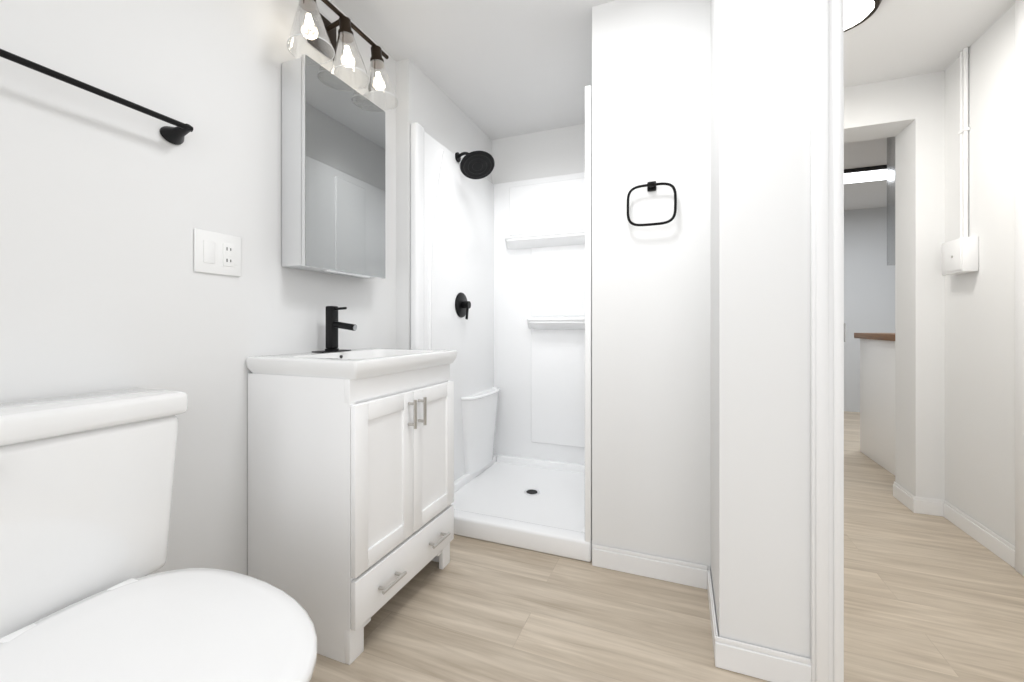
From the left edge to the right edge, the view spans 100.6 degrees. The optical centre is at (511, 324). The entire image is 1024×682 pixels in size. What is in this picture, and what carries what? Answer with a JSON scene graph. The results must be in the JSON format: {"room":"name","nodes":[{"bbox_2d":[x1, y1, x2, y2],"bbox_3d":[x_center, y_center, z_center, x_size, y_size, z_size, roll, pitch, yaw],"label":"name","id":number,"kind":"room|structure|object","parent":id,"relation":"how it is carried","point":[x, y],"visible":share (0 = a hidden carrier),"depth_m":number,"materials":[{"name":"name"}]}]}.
{"room":"bathroom","nodes":[
{"label":"bathroom","id":0,"kind":"room"},
{"bbox_2d":[0,0,395,575],"bbox_3d":[-0.936,-0.165,1.419,0.120,2.330,3.950,0,0,22],"label":"wall","id":1,"kind":"structure","parent":0,"point":[107,206],"depth_m":1.20,"materials":[{"name":"white paint"}]},
{"bbox_2d":[0,49,192,144],"bbox_3d":[-1.038,-0.533,0.900,0.078,0.048,0.670,0,0,22],"label":"bar","id":2,"kind":"object","parent":1,"relation":"attached to","point":[176,134],"visible":1,"depth_m":1.02,"materials":[{"name":"black metal"}]},
{"bbox_2d":[194,228,240,276],"bbox_3d":[-0.907,-0.221,1.315,0.009,0.128,0.142,0,0,22],"label":"electrical outlet plate","id":3,"kind":"object","parent":1,"relation":"attached to","point":[217,253],"visible":1,"depth_m":1.31,"materials":[{"name":"white plastic"}]},
{"bbox_2d":[282,54,384,278],"bbox_3d":[-0.695,-0.572,1.703,0.118,0.746,0.435,0,0,22],"label":"upper cabinet","id":4,"kind":"object","parent":1,"relation":"attached to","point":[333,173],"visible":1,"depth_m":1.59,"materials":[{"name":"white mirror"}]},
{"bbox_2d":[287,0,398,110],"bbox_3d":[-0.659,-1.084,1.651,0.222,0.283,0.515,0,0,22],"label":"sconce","id":5,"kind":"object","parent":1,"relation":"attached to","point":[320,33],"visible":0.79,"depth_m":1.62,"materials":[{"name":"clear glass"}]},
{"bbox_2d":[396,58,491,348],"bbox_3d":[-0.364,-0.165,2.599,0.075,2.330,1.007,0,0,22],"label":"wall","id":6,"kind":"structure","parent":0,"point":[434,110],"depth_m":2.14,"materials":[{"name":"white paint"}]},
{"bbox_2d":[492,124,584,183],"bbox_3d":[0.277,-0.165,2.975,0.990,2.330,0.164,0,0,22],"label":"wall","id":7,"kind":"structure","parent":0,"point":[549,153],"depth_m":2.92,"materials":[{"name":"white paint"}]},
{"bbox_2d":[592,0,710,569],"bbox_3d":[1.396,-0.165,3.682,0.570,2.330,4.325,0,0,22],"label":"wall","id":8,"kind":"structure","parent":0,"point":[651,321],"depth_m":1.69,"materials":[{"name":"white paint"}]},
{"bbox_2d":[592,544,706,588],"bbox_3d":[0.537,0.956,1.690,0.436,0.088,0.012,0,0,22],"label":"baseboard","id":9,"kind":"structure","parent":8,"relation":"attached to","point":[666,569],"depth_m":1.68,"materials":[{"name":"white wood"}]},
{"bbox_2d":[627,181,676,225],"bbox_3d":[0.547,-0.476,1.666,0.186,0.183,0.048,0,0,22],"label":"towel ring","id":10,"kind":"object","parent":8,"relation":"attached to","point":[651,185],"visible":1,"depth_m":1.65,"materials":[{"name":"black metal"}]},
{"bbox_2d":[309,411,1023,681],"bbox_3d":[1.745,1.030,2.052,4.800,0.060,7.500,0,0,22],"label":"floor","id":11,"kind":"structure","parent":0,"point":[930,598],"depth_m":1.46,"materials":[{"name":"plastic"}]},
{"bbox_2d":[0,388,316,681],"bbox_3d":[-0.698,0.581,0.769,0.783,0.838,0.442,0,0,22],"label":"toilet","id":12,"kind":"object","parent":11,"relation":"on","point":[86,485],"visible":1,"depth_m":0.82,"materials":[{"name":"white ceramic"}]},
{"bbox_2d":[246,348,456,664],"bbox_3d":[-0.542,0.552,1.589,0.481,0.895,0.605,0,0,22],"label":"vanity cabinet","id":13,"kind":"object","parent":11,"relation":"on","point":[350,493],"visible":1,"depth_m":1.34,"materials":[{"name":"white paint"}]},
{"bbox_2d":[312,306,356,352],"bbox_3d":[-0.662,0.015,1.642,0.145,0.178,0.144,0,0,22],"label":"faucet","id":14,"kind":"object","parent":13,"relation":"on","point":[333,324],"visible":1,"depth_m":1.64,"materials":[{"name":"black metal"}]},
{"bbox_2d":[411,85,591,561],"bbox_3d":[0.094,-0.005,2.415,0.907,2.010,1.006,0,0,22],"label":"shower stall","id":15,"kind":"object","parent":11,"relation":"on","point":[512,261],"visible":0.81,"depth_m":2.75,"materials":[{"name":"white plastic"}]},
{"bbox_2d":[455,292,470,318],"bbox_3d":[-0.279,-0.114,2.543,0.057,0.163,0.152,0,0,22],"label":"shower valve","id":16,"kind":"object","parent":15,"relation":"attached to","point":[462,305],"visible":1,"depth_m":2.52,"materials":[{"name":"black metal"}]},
{"bbox_2d":[455,151,494,178],"bbox_3d":[-0.218,-0.944,2.466,0.228,0.148,0.191,0,0,22],"label":"shower head","id":17,"kind":"object","parent":15,"relation":"attached to","point":[477,164],"visible":1,"depth_m":2.46},
{"bbox_2d":[854,333,894,474],"bbox_3d":[2.894,0.531,2.909,0.655,0.938,0.800,0,0,22],"label":"kitchen counter","id":18,"kind":"object","parent":11,"relation":"on","point":[877,398],"visible":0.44,"depth_m":3.05,"materials":[{"name":"white paint"}]},
{"bbox_2d":[330,0,1014,209],"bbox_3d":[1.745,-1.360,2.052,4.800,0.060,7.500,0,0,22],"label":"ceiling","id":19,"kind":"structure","parent":0,"point":[495,69],"depth_m":2.04,"materials":[{"name":"white paint"}]},
{"bbox_2d":[844,0,881,31],"bbox_3d":[1.376,-1.307,1.792,0.284,0.045,0.284,0,0,22],"label":"flush ceiling light","id":20,"kind":"object","parent":19,"relation":"attached to","point":[857,12],"visible":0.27,"depth_m":1.75,"materials":[{"name":"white glass"}]},
{"bbox_2d":[844,165,886,183],"bbox_3d":[3.220,-1.312,3.672,1.050,0.033,0.360,0,0,22],"label":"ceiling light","id":21,"kind":"object","parent":19,"relation":"in","point":[865,174],"visible":0.21,"depth_m":3.66,"materials":[{"name":"white plastic"}]},
{"bbox_2d":[711,0,765,647],"bbox_3d":[0.737,-0.165,1.408,0.120,2.330,0.390,0,0,22],"label":"wall","id":22,"kind":"structure","parent":0,"point":[738,301],"depth_m":1.23,"materials":[{"name":"white paint"}]},
{"bbox_2d":[707,566,718,658],"bbox_3d":[0.675,0.956,1.432,0.012,0.088,0.390,0,0,22],"label":"baseboard","id":23,"kind":"structure","parent":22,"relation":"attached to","point":[713,619],"depth_m":1.40,"materials":[{"name":"white wood"}]},
{"bbox_2d":[715,636,810,681],"bbox_3d":[0.708,0.956,1.203,0.240,0.088,0.012,0,0,22],"label":"baseboard","id":24,"kind":"structure","parent":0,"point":[763,663],"depth_m":1.20,"materials":[{"name":"white wood"}]},
{"bbox_2d":[766,0,809,658],"bbox_3d":[0.817,-0.165,1.228,0.162,2.330,0.115,0,0,22],"label":"wall","id":25,"kind":"structure","parent":0,"point":[787,326],"depth_m":1.18,"materials":[{"name":"white paint"}]},
{"bbox_2d":[844,207,894,411],"bbox_3d":[3.805,-0.165,5.000,2.940,2.330,0.100,0,0,22],"label":"wall","id":26,"kind":"structure","parent":0,"point":[869,290],"depth_m":4.86,"materials":[{"name":"white paint"}]},
{"bbox_2d":[844,76,915,142],"bbox_3d":[1.758,-1.215,2.547,0.940,0.230,0.230,0,0,22],"label":"wall","id":27,"kind":"structure","parent":0,"point":[882,109],"depth_m":2.33,"materials":[{"name":"white paint"}]},
{"bbox_2d":[895,71,944,499],"bbox_3d":[2.251,-0.165,2.352,0.120,2.330,0.230,0,0,22],"label":"wall","id":28,"kind":"structure","parent":0,"point":[919,310],"depth_m":2.26,"materials":[{"name":"white paint"}]},
{"bbox_2d":[887,137,894,265],"bbox_3d":[2.849,-0.875,2.749,0.560,0.909,0.330,0,0,22],"label":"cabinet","id":29,"kind":"object","parent":28,"relation":"attached to","point":[890,200],"visible":0.15,"depth_m":2.95,"materials":[{"name":"grey metal"}]},
{"bbox_2d":[893,481,913,511],"bbox_3d":[2.189,0.956,2.376,0.012,0.088,0.230,0,0,22],"label":"baseboard","id":30,"kind":"structure","parent":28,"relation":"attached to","point":[901,494],"depth_m":2.37,"materials":[{"name":"white wood"}]},
{"bbox_2d":[913,496,943,516],"bbox_3d":[2.201,0.956,2.241,0.132,0.088,0.012,0,0,22],"label":"baseboard","id":31,"kind":"structure","parent":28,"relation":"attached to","point":[928,506],"depth_m":2.24,"materials":[{"name":"white"}]},
{"bbox_2d":[945,4,1014,545],"bbox_3d":[2.105,-0.165,1.657,0.120,2.330,1.630,0,0,22],"label":"wall","id":32,"kind":"structure","parent":0,"point":[980,395],"depth_m":1.93,"materials":[{"name":"white paint"}]},
{"bbox_2d":[942,236,978,274],"bbox_3d":[2.165,-0.331,2.060,0.063,0.162,0.175,0,0,22],"label":"junction box","id":33,"kind":"object","parent":32,"relation":"attached to","point":[960,255],"visible":1,"depth_m":2.00,"materials":[{"name":"white plastic"}]},
{"bbox_2d":[958,47,969,237],"bbox_3d":[2.185,-0.870,2.054,0.021,0.919,0.052,0,0,22],"label":"conduit","id":34,"kind":"object","parent":32,"relation":"attached to","point":[964,130],"visible":0.9,"depth_m":2.04,"materials":[{"name":"white"}]},
{"bbox_2d":[944,500,1014,567],"bbox_3d":[2.002,0.956,1.578,0.012,0.088,1.368,0,0,22],"label":"baseboard","id":35,"kind":"structure","parent":32,"relation":"attached to","point":[996,544],"depth_m":1.94,"materials":[{"name":"white wood"}]},
{"bbox_2d":[1015,0,1023,575],"bbox_3d":[2.043,-0.165,1.692,0.020,2.330,0.080,0,0,22],"label":"door frame","id":36,"kind":"structure","parent":32,"relation":"attached to","point":[1019,286],"depth_m":1.71,"materials":[{"name":"white wood"}]},
{"bbox_3d":[1.261,-1.190,1.052,0.792,0.280,0.115,0,0,22],"label":"wall","id":37,"kind":"structure","parent":0,"visible":0},
{"bbox_2d":[810,0,845,681],"bbox_3d":[1.265,-0.060,1.044,0.922,2.120,0.151,0,0,22],"label":"door frame","id":38,"kind":"structure","parent":37,"relation":"attached to","point":[827,339],"depth_m":1.13,"materials":[{"name":"white wood"}]}
]}

